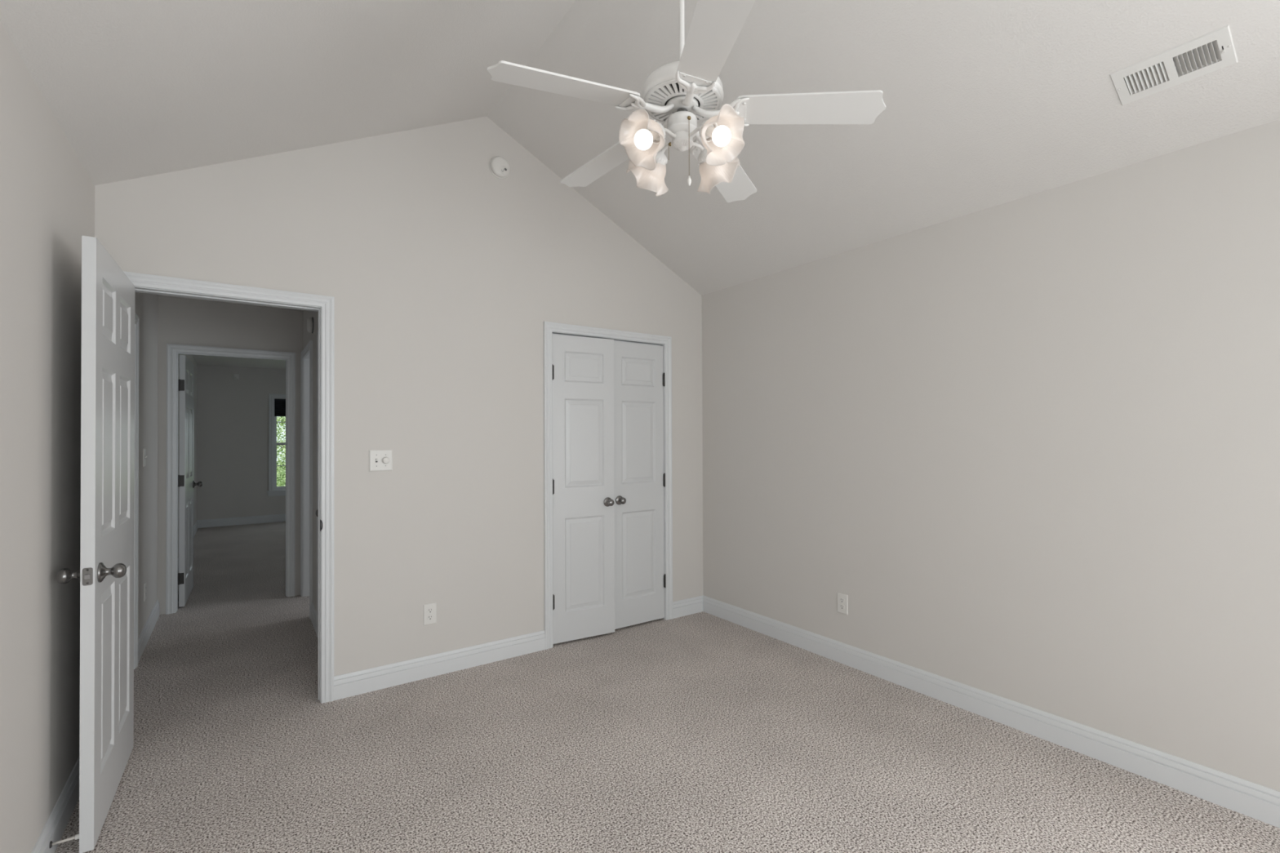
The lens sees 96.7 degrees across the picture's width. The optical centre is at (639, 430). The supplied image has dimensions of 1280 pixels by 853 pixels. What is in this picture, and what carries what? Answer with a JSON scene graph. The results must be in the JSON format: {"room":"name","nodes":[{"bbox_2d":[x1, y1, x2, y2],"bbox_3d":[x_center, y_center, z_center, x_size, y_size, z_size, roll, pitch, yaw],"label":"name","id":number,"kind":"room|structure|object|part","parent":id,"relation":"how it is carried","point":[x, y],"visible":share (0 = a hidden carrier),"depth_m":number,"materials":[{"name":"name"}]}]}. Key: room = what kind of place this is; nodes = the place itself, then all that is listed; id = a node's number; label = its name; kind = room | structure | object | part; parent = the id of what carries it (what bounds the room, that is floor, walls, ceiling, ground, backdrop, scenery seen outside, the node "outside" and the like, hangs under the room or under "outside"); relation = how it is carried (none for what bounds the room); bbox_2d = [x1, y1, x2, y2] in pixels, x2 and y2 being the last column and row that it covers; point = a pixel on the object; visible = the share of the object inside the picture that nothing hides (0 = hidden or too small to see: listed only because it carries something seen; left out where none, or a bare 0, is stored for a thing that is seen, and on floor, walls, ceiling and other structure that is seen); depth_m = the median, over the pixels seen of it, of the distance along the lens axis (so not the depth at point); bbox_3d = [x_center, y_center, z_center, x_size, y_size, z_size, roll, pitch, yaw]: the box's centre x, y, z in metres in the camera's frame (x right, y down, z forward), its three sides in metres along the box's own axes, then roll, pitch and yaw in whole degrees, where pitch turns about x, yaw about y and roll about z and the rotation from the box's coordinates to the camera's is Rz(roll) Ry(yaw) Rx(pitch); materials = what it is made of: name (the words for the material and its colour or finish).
{"room":"empty bedroom","nodes":[
{"label":"empty bedroom","id":0,"kind":"room"},
{"bbox_2d":[0,20,197,852],"bbox_3d":[-3.118,0.180,3.459,0.100,2.440,12.480,0,-1,-35],"label":"wall","id":1,"kind":"structure","parent":0,"point":[47,193],"depth_m":1.77,"materials":[{"name":"beige paint"}]},
{"bbox_2d":[31,757,79,852],"bbox_3d":[-0.925,1.306,0.448,0.014,0.119,4.824,0,-1,-35],"label":"baseboard","id":2,"kind":"structure","parent":1,"relation":"attached to","point":[53,830],"depth_m":1.94,"materials":[{"name":"white paint"}]},
{"bbox_2d":[48,833,79,848],"bbox_3d":[-1.850,1.323,1.840,0.081,0.021,0.021,0,-1,-35],"label":"door stop","id":3,"kind":"object","parent":1,"relation":"attached to","point":[76,837],"visible":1,"depth_m":1.83,"materials":[{"name":"grey metal"}]},
{"bbox_3d":[-1.857,1.323,1.835,0.057,0.008,0.008,0,-1,-35],"label":"rod","id":4,"kind":"part","parent":3,"relation":"part of","materials":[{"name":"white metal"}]},
{"bbox_2d":[55,235,135,852],"bbox_3d":[-2.016,0.371,2.171,0.172,2.009,0.770,0,-1,-34],"label":"door","id":5,"kind":"structure","parent":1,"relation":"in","point":[105,573],"depth_m":2.00,"materials":[{"name":"white paint"}]},
{"bbox_3d":[-1.884,0.481,1.885,0.068,0.067,0.067,0,-1,-34],"label":"knob","id":6,"kind":"part","parent":5,"relation":"part of","materials":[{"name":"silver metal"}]},
{"bbox_3d":[-1.805,0.478,1.861,0.025,0.057,0.002,0,-1,-34],"label":"latch plate","id":7,"kind":"part","parent":5,"relation":"part of","materials":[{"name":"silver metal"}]},
{"bbox_3d":[-1.799,0.481,1.943,0.068,0.067,0.067,0,-1,-34],"label":"knob","id":8,"kind":"part","parent":5,"relation":"part of","materials":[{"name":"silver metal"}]},
{"bbox_2d":[133,311,139,669],"bbox_3d":[-2.807,0.356,3.021,0.134,2.079,0.820,0,-1,-35],"label":"door frame","id":9,"kind":"structure","parent":1,"relation":"attached to","point":[136,317],"depth_m":3.35,"materials":[{"name":"white paint"}]},
{"bbox_2d":[143,582,146,601],"bbox_3d":[-3.263,1.064,3.756,0.008,0.115,0.070,0,-1,-35],"label":"electrical outlet","id":10,"kind":"object","parent":1,"relation":"attached to","point":[144,584],"visible":1,"depth_m":3.73,"materials":[{"name":"white plastic"}]},
{"bbox_2d":[142,448,147,466],"bbox_3d":[-3.231,0.178,3.721,0.017,0.115,0.070,0,-1,-35],"label":"light switch","id":11,"kind":"object","parent":1,"relation":"attached to","point":[144,456],"visible":1,"depth_m":3.69,"materials":[{"name":"white plastic"}]},
{"bbox_3d":[-3.236,0.178,3.718,0.005,0.115,0.070,0,-1,-35],"label":"plate","id":12,"kind":"part","parent":11,"relation":"part of","materials":[{"name":"white plastic"}]},
{"bbox_2d":[137,600,159,662],"bbox_3d":[-3.028,1.340,3.428,0.014,0.119,2.241,0,-1,-35],"label":"baseboard","id":13,"kind":"structure","parent":1,"relation":"attached to","point":[143,639],"depth_m":3.79,"materials":[{"name":"white paint"}]},
{"bbox_2d":[177,520,198,572],"bbox_3d":[-5.169,1.375,6.462,0.014,0.119,4.955,0,-1,-35],"label":"baseboard","id":14,"kind":"structure","parent":1,"relation":"attached to","point":[196,525],"depth_m":7.99,"materials":[{"name":"white paint"}]},
{"bbox_2d":[157,295,302,614],"bbox_3d":[-2.205,0.194,5.464,3.703,2.440,0.115,0,-1,-35],"label":"wall","id":15,"kind":"structure","parent":0,"point":[187,322],"depth_m":4.56,"materials":[{"name":"beige paint"}]},
{"bbox_2d":[177,355,202,607],"bbox_3d":[-3.836,0.404,4.819,0.172,1.998,0.730,0,-1,-34],"label":"door","id":16,"kind":"structure","parent":15,"relation":"in","point":[186,483],"depth_m":4.64,"materials":[{"name":"white paint"}]},
{"bbox_3d":[-3.962,0.483,5.101,0.068,0.067,0.067,0,-1,-34],"label":"knob","id":17,"kind":"part","parent":16,"relation":"part of","materials":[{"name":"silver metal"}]},
{"bbox_2d":[165,343,295,614],"bbox_3d":[-3.329,0.374,4.669,0.848,2.076,0.152,0,-1,-35],"label":"door frame","id":18,"kind":"structure","parent":15,"relation":"attached to","point":[173,351],"depth_m":4.45,"materials":[{"name":"white paint"}]},
{"bbox_2d":[157,294,303,368],"bbox_3d":[-3.020,-1.063,6.635,3.918,0.100,7.426,0,-1,-35],"label":"ceiling","id":19,"kind":"structure","parent":0,"point":[199,359],"depth_m":8.16,"materials":[{"name":"white paint"}]},
{"bbox_2d":[196,364,285,519],"bbox_3d":[-5.128,0.241,9.606,3.703,2.440,0.115,0,-1,-35],"label":"wall","id":20,"kind":"structure","parent":0,"point":[233,415],"depth_m":8.76,"materials":[{"name":"beige paint"}]},
{"bbox_2d":[233,373,239,379],"bbox_3d":[-6.213,-0.823,8.758,0.072,0.090,0.040,0,-1,-35],"label":"sensor","id":21,"kind":"object","parent":20,"relation":"attached to","point":[236,376],"visible":1,"depth_m":8.75,"materials":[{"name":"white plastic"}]},
{"bbox_2d":[197,513,285,528],"bbox_3d":[-5.133,1.401,9.510,3.588,0.119,0.014,0,-1,-35],"label":"baseboard","id":22,"kind":"structure","parent":20,"relation":"attached to","point":[275,517],"depth_m":8.78,"materials":[{"name":"white paint"}]},
{"bbox_2d":[266,393,285,496],"bbox_3d":[-5.501,0.235,9.322,1.030,1.621,0.150,0,-1,-35],"label":"window","id":23,"kind":"structure","parent":20,"relation":"in","point":[273,491],"depth_m":9.04,"materials":[{"name":"white paint"}]},
{"bbox_3d":[-5.465,1.003,9.268,1.030,0.085,0.035,0,-1,-35],"label":"sill","id":24,"kind":"part","parent":23,"relation":"part of","materials":[{"name":"white paint"}]},
{"bbox_3d":[-5.511,0.221,9.336,0.860,1.480,0.115,0,-1,-35],"label":"frame","id":25,"kind":"part","parent":23,"relation":"part of","materials":[{"name":"white paint"}]},
{"bbox_2d":[274,398,285,416],"bbox_3d":[-5.498,-0.361,9.319,0.816,0.281,0.032,0,-1,-35],"label":"window shade","id":26,"kind":"object","parent":23,"relation":"attached to","point":[279,404],"visible":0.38,"depth_m":9.12,"materials":[{"name":"black fabric"}]},
{"bbox_3d":[-5.529,-0.130,9.362,0.824,0.742,0.028,0,-1,-35],"label":"sash","id":27,"kind":"part","parent":23,"relation":"part of","materials":[{"name":"glass"}]},
{"bbox_3d":[-5.508,0.572,9.331,0.824,0.742,0.028,0,-1,-35],"label":"sash","id":28,"kind":"part","parent":23,"relation":"part of","materials":[{"name":"white paint"}]},
{"bbox_2d":[302,310,318,610],"bbox_3d":[-2.209,0.181,4.019,0.115,2.440,2.241,0,-1,-35],"label":"wall","id":29,"kind":"structure","parent":0,"point":[308,336],"depth_m":4.16,"materials":[{"name":"beige paint"}]},
{"bbox_2d":[300,340,312,618],"bbox_3d":[-2.630,0.369,4.599,0.134,2.079,0.765,0,-1,-35],"label":"door frame","id":30,"kind":"structure","parent":29,"relation":"attached to","point":[306,377],"depth_m":4.84,"materials":[{"name":"white paint"}]},
{"bbox_2d":[306,316,313,333],"bbox_3d":[-2.463,-0.785,4.250,0.038,0.122,0.122,0,-1,-35],"label":"smoke detector","id":31,"kind":"object","parent":29,"relation":"attached to","point":[310,320],"visible":1,"depth_m":4.21,"materials":[{"name":"grey plastic"}]},
{"bbox_2d":[310,602,316,634],"bbox_3d":[-2.320,1.343,4.061,0.014,0.119,0.455,0,-1,-35],"label":"baseboard","id":32,"kind":"structure","parent":29,"relation":"attached to","point":[313,611],"depth_m":4.08,"materials":[{"name":"white paint"}]},
{"bbox_2d":[316,329,318,636],"bbox_3d":[-1.983,0.358,3.682,0.134,2.079,0.570,0,-1,-35],"label":"door frame","id":33,"kind":"structure","parent":29,"relation":"attached to","point":[317,330],"depth_m":3.86,"materials":[{"name":"white paint"}]},
{"bbox_2d":[94,116,702,676],"bbox_3d":[-0.950,-0.252,3.471,3.655,3.287,0.115,0,-1,-35],"label":"wall","id":34,"kind":"structure","parent":0,"point":[443,274],"depth_m":3.24,"materials":[{"name":"beige paint"}]},
{"bbox_2d":[123,271,333,703],"bbox_3d":[-1.972,0.350,2.736,0.874,2.079,0.164,0,-1,-35],"label":"door frame","id":35,"kind":"structure","parent":34,"relation":"attached to","point":[144,283],"depth_m":2.91,"materials":[{"name":"white paint"}]},
{"bbox_3d":[-1.622,0.484,2.900,0.011,0.057,0.030,0,-1,-35],"label":"strike plate","id":36,"kind":"part","parent":35,"relation":"part of","materials":[{"name":"grey metal"}]},
{"bbox_2d":[368,449,392,471],"bbox_3d":[-1.394,0.163,3.067,0.116,0.114,0.026,0,-1,-35],"label":"light switch","id":37,"kind":"object","parent":34,"relation":"attached to","point":[379,460],"visible":1,"depth_m":3.07,"materials":[{"name":"white plastic"}]},
{"bbox_3d":[-1.373,0.163,3.078,0.037,0.037,0.020,0,-1,-35],"label":"dimmer knob","id":38,"kind":"part","parent":37,"relation":"part of","materials":[{"name":"white plastic"}]},
{"bbox_2d":[423,602,436,625],"bbox_3d":[-1.185,1.038,3.215,0.070,0.115,0.008,0,-1,-35],"label":"electrical outlet","id":39,"kind":"object","parent":34,"relation":"attached to","point":[429,610],"visible":1,"depth_m":3.21,"materials":[{"name":"white plastic"}]},
{"bbox_2d":[426,614,433,620],"bbox_3d":[-1.184,1.057,3.214,0.034,0.027,0.003,0,-1,-35],"label":"receptacle","id":40,"kind":"object","parent":39,"relation":"attached to","point":[429,617],"depth_m":3.21,"materials":[{"name":"white plastic"}]},
{"bbox_2d":[426,608,433,613],"bbox_3d":[-1.184,1.018,3.214,0.034,0.027,0.003,0,-1,-35],"label":"receptacle","id":41,"kind":"object","parent":39,"relation":"attached to","point":[428,610],"depth_m":3.21,"materials":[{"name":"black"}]},
{"bbox_2d":[488,156,510,178],"bbox_3d":[-0.848,-1.603,3.463,0.130,0.130,0.040,0,-1,-35],"label":"smoke detector","id":42,"kind":"object","parent":34,"relation":"attached to","point":[499,166],"visible":1,"depth_m":3.45,"materials":[{"name":"white plastic"}]},
{"bbox_2d":[333,595,702,700],"bbox_3d":[-0.542,1.332,3.662,2.533,0.119,0.014,0,-1,-35],"label":"baseboard","id":43,"kind":"structure","parent":34,"relation":"attached to","point":[362,682],"depth_m":3.25,"materials":[{"name":"white paint"}]},
{"bbox_2d":[551,333,614,644],"bbox_3d":[-0.364,0.377,3.766,0.454,1.998,0.100,0,-1,-30],"label":"door","id":44,"kind":"structure","parent":34,"relation":"in","point":[584,445],"depth_m":3.78,"materials":[{"name":"white paint"}]},
{"bbox_3d":[-0.203,0.487,3.837,0.064,0.064,0.065,0,-1,-30],"label":"knob","id":45,"kind":"part","parent":44,"relation":"part of","materials":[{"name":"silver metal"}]},
{"bbox_2d":[543,321,672,649],"bbox_3d":[-0.220,0.350,3.968,1.031,2.086,0.134,0,-1,-35],"label":"door frame","id":46,"kind":"structure","parent":34,"relation":"attached to","point":[549,328],"depth_m":3.75,"materials":[{"name":"white paint"}]},
{"bbox_2d":[613,340,666,629],"bbox_3d":[0.004,0.378,4.053,0.454,1.998,0.100,0,-1,-35],"label":"door","id":47,"kind":"structure","parent":34,"relation":"in","point":[640,579],"depth_m":4.07,"materials":[{"name":"white paint"}]},
{"bbox_3d":[-0.126,0.487,3.939,0.064,0.064,0.065,0,-1,-35],"label":"knob","id":48,"kind":"part","parent":47,"relation":"part of","materials":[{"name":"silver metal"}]},
{"bbox_2d":[0,0,1279,295],"bbox_3d":[0.468,-1.527,1.464,3.655,1.024,5.054,0,-1,-35],"label":"ceiling","id":49,"kind":"structure","parent":0,"point":[988,104],"depth_m":2.33,"materials":[{"name":"white paint"}]},
{"bbox_2d":[487,0,885,202],"bbox_3d":[0.102,-1.356,1.936,1.214,1.109,1.208,0,-1,-35],"label":"ceiling fan","id":50,"kind":"object","parent":49,"relation":"hanging from","point":[682,94],"visible":1,"depth_m":1.82,"materials":[{"name":"white metal"}]},
{"bbox_3d":[-0.231,-1.058,1.747,0.465,0.007,0.135,-3,11,-25],"label":"blade","id":51,"kind":"part","parent":50,"relation":"part of","materials":[{"name":"white wood"}]},
{"bbox_3d":[-0.139,-1.044,2.224,0.135,0.006,0.465,-13,4,-43],"label":"blade","id":52,"kind":"part","parent":50,"relation":"part of","materials":[{"name":"white wood"}]},
{"bbox_3d":[0.023,-0.928,1.820,0.172,0.175,0.110,-1,35,49],"label":"lamp shade","id":53,"kind":"part","parent":50,"relation":"part of","materials":[{"name":"white glass"}]},
{"bbox_3d":[0.010,-0.922,1.807,0.060,0.060,0.057,-1,35,49],"label":"light bulb","id":54,"kind":"part","parent":50,"relation":"part of","materials":[{"name":"white glass"}]},
{"bbox_3d":[0.041,-0.926,2.039,0.172,0.175,0.110,16,-46,-29],"label":"lamp shade","id":55,"kind":"part","parent":50,"relation":"part of","materials":[{"name":"white glass"}]},
{"bbox_2d":[648,130,659,140],"bbox_3d":[0.043,-0.953,1.835,0.033,0.033,0.050,-1,35,49],"label":"socket","id":56,"kind":"object","parent":50,"relation":"attached to","point":[655,135],"depth_m":1.82,"materials":[{"name":"white plastic"}]},
{"bbox_3d":[0.054,-1.073,1.881,0.127,0.045,0.027,2,-2,-25],"label":"blade arm","id":57,"kind":"part","parent":50,"relation":"part of","materials":[{"name":"white metal"}]},
{"bbox_3d":[0.097,-0.978,1.975,0.012,0.027,0.082,0,-1,-41],"label":"light arm","id":58,"kind":"part","parent":50,"relation":"part of","materials":[{"name":"white metal"}]},
{"bbox_3d":[0.076,-1.069,1.995,0.027,0.045,0.127,2,-2,-43],"label":"blade arm","id":59,"kind":"part","parent":50,"relation":"part of","materials":[{"name":"white metal"}]},
{"bbox_3d":[0.089,-0.979,1.875,0.082,0.027,0.012,0,-1,-41],"label":"light arm","id":60,"kind":"part","parent":50,"relation":"part of","materials":[{"name":"white metal"}]},
{"bbox_2d":[644,78,720,122],"bbox_3d":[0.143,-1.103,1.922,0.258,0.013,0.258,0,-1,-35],"label":"motor","id":61,"kind":"object","parent":50,"relation":"attached to","point":[659,91],"depth_m":1.88,"materials":[{"name":"white metal"}]},
{"bbox_3d":[0.156,-1.072,1.825,0.027,0.045,0.127,1,-1,-7],"label":"blade arm","id":62,"kind":"part","parent":50,"relation":"part of","materials":[{"name":"white metal"}]},
{"bbox_3d":[0.162,-0.933,1.872,0.013,0.203,0.009,0,0,4],"label":"pull chain","id":63,"kind":"part","parent":50,"relation":"part of","materials":[{"name":"gold metal"}]},
{"bbox_3d":[0.189,-0.979,1.867,0.012,0.027,0.082,0,-1,-41],"label":"light arm","id":64,"kind":"part","parent":50,"relation":"part of","materials":[{"name":"white metal"}]},
{"bbox_3d":[0.192,-1.067,2.009,0.027,0.045,0.127,0,-2,29],"label":"blade arm","id":65,"kind":"part","parent":50,"relation":"part of","materials":[{"name":"white metal"}]},
{"bbox_3d":[0.197,-0.978,1.967,0.082,0.027,0.012,0,-1,-41],"label":"light arm","id":66,"kind":"part","parent":50,"relation":"part of","materials":[{"name":"white metal"}]},
{"bbox_3d":[0.241,-1.068,1.904,0.127,0.045,0.027,1,-1,11],"label":"blade arm","id":67,"kind":"part","parent":50,"relation":"part of","materials":[{"name":"white metal"}]},
{"bbox_2d":[705,125,715,137],"bbox_3d":[0.229,-0.954,1.820,0.033,0.033,0.050,0,35,-41],"label":"socket","id":68,"kind":"object","parent":50,"relation":"attached to","point":[708,133],"depth_m":1.81,"materials":[{"name":"white plastic"}]},
{"bbox_3d":[0.194,-1.055,1.512,0.135,0.006,0.465,12,1,-7],"label":"blade","id":69,"kind":"part","parent":50,"relation":"part of","materials":[{"name":"white wood"}]},
{"bbox_3d":[0.281,-0.916,2.039,0.149,0.146,0.139,0,0,2],"label":"lamp shade","id":70,"kind":"part","parent":50,"relation":"part of","materials":[{"name":"white glass"}]},
{"bbox_3d":[0.257,-0.923,1.787,0.060,0.060,0.057,0,35,-41],"label":"light bulb","id":71,"kind":"part","parent":50,"relation":"part of","materials":[{"name":"white glass"}]},
{"bbox_3d":[0.261,-0.918,1.782,0.139,0.142,0.153,0,0,5],"label":"lamp shade","id":72,"kind":"part","parent":50,"relation":"part of","materials":[{"name":"white glass"}]},
{"bbox_3d":[0.343,-1.033,2.284,0.135,0.006,0.465,-12,-12,27],"label":"blade","id":73,"kind":"part","parent":50,"relation":"part of","materials":[{"name":"white wood"}]},
{"bbox_3d":[0.549,-1.040,1.843,0.465,0.006,0.135,5,-12,11],"label":"blade","id":74,"kind":"part","parent":50,"relation":"part of","materials":[{"name":"white wood"}]},
{"bbox_2d":[1109,24,1238,105],"bbox_3d":[1.818,-1.263,1.948,0.140,0.122,0.300,0,-1,-35],"label":"ceiling vent","id":75,"kind":"object","parent":49,"relation":"in","point":[1221,38],"visible":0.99,"depth_m":1.93,"materials":[{"name":"white metal"}]},
{"bbox_2d":[54,521,1279,852],"bbox_3d":[-1.559,1.463,4.544,3.943,0.120,12.510,0,-1,-35],"label":"floor","id":76,"kind":"structure","parent":0,"point":[700,732],"depth_m":2.36,"materials":[{"name":"brown carpet"}]},
{"bbox_2d":[702,119,1279,791],"bbox_3d":[1.955,0.151,2.423,0.115,2.440,4.939,0,-1,-35],"label":"wall","id":77,"kind":"structure","parent":0,"point":[1031,443],"depth_m":2.54,"materials":[{"name":"beige paint"}]},
{"bbox_2d":[837,592,848,614],"bbox_3d":[1.202,1.030,3.381,0.008,0.115,0.070,0,-1,-35],"label":"electrical outlet","id":78,"kind":"object","parent":77,"relation":"attached to","point":[842,599],"visible":1,"depth_m":3.38,"materials":[{"name":"white plastic"}]},
{"bbox_2d":[839,597,844,603],"bbox_3d":[1.200,1.010,3.380,0.003,0.027,0.034,0,-1,-35],"label":"receptacle","id":79,"kind":"object","parent":78,"relation":"attached to","point":[842,600],"depth_m":3.38,"materials":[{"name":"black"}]},
{"bbox_2d":[840,604,844,609],"bbox_3d":[1.201,1.049,3.380,0.003,0.027,0.034,0,-1,-35],"label":"receptacle","id":80,"kind":"object","parent":78,"relation":"attached to","point":[842,606],"depth_m":3.38,"materials":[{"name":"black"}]},
{"bbox_2d":[702,595,1279,827],"bbox_3d":[1.873,1.312,2.423,0.014,0.119,4.824,0,-1,-35],"label":"baseboard","id":81,"kind":"structure","parent":77,"relation":"attached to","point":[1257,802],"depth_m":2.53,"materials":[{"name":"white paint"}]},
{"label":"outside","id":82,"kind":"structure","parent":0,"visible":0},
{"bbox_2d":[276,463,285,486],"bbox_3d":[-15.716,2.301,26.603,55.000,0.100,39.865,0,-1,-35],"label":"lawn","id":83,"kind":"structure","parent":82,"point":[281,464],"depth_m":28.98,"materials":[{"name":"green plant"}]},
{"bbox_2d":[276,416,285,486],"bbox_3d":[-7.892,-0.652,12.812,3.360,5.512,2.953,0,-1,-35],"label":"leafy tree","id":84,"kind":"object","parent":83,"relation":"on","point":[282,419],"visible":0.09,"depth_m":12.46,"materials":[{"name":"green plant"}]},
{"bbox_2d":[276,416,285,473],"bbox_3d":[-10.721,-1.483,17.916,3.356,7.283,3.190,0,-1,-35],"label":"leafy tree","id":85,"kind":"object","parent":83,"relation":"on","point":[278,416],"visible":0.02,"depth_m":17.31,"materials":[{"name":"plant"}]}
]}

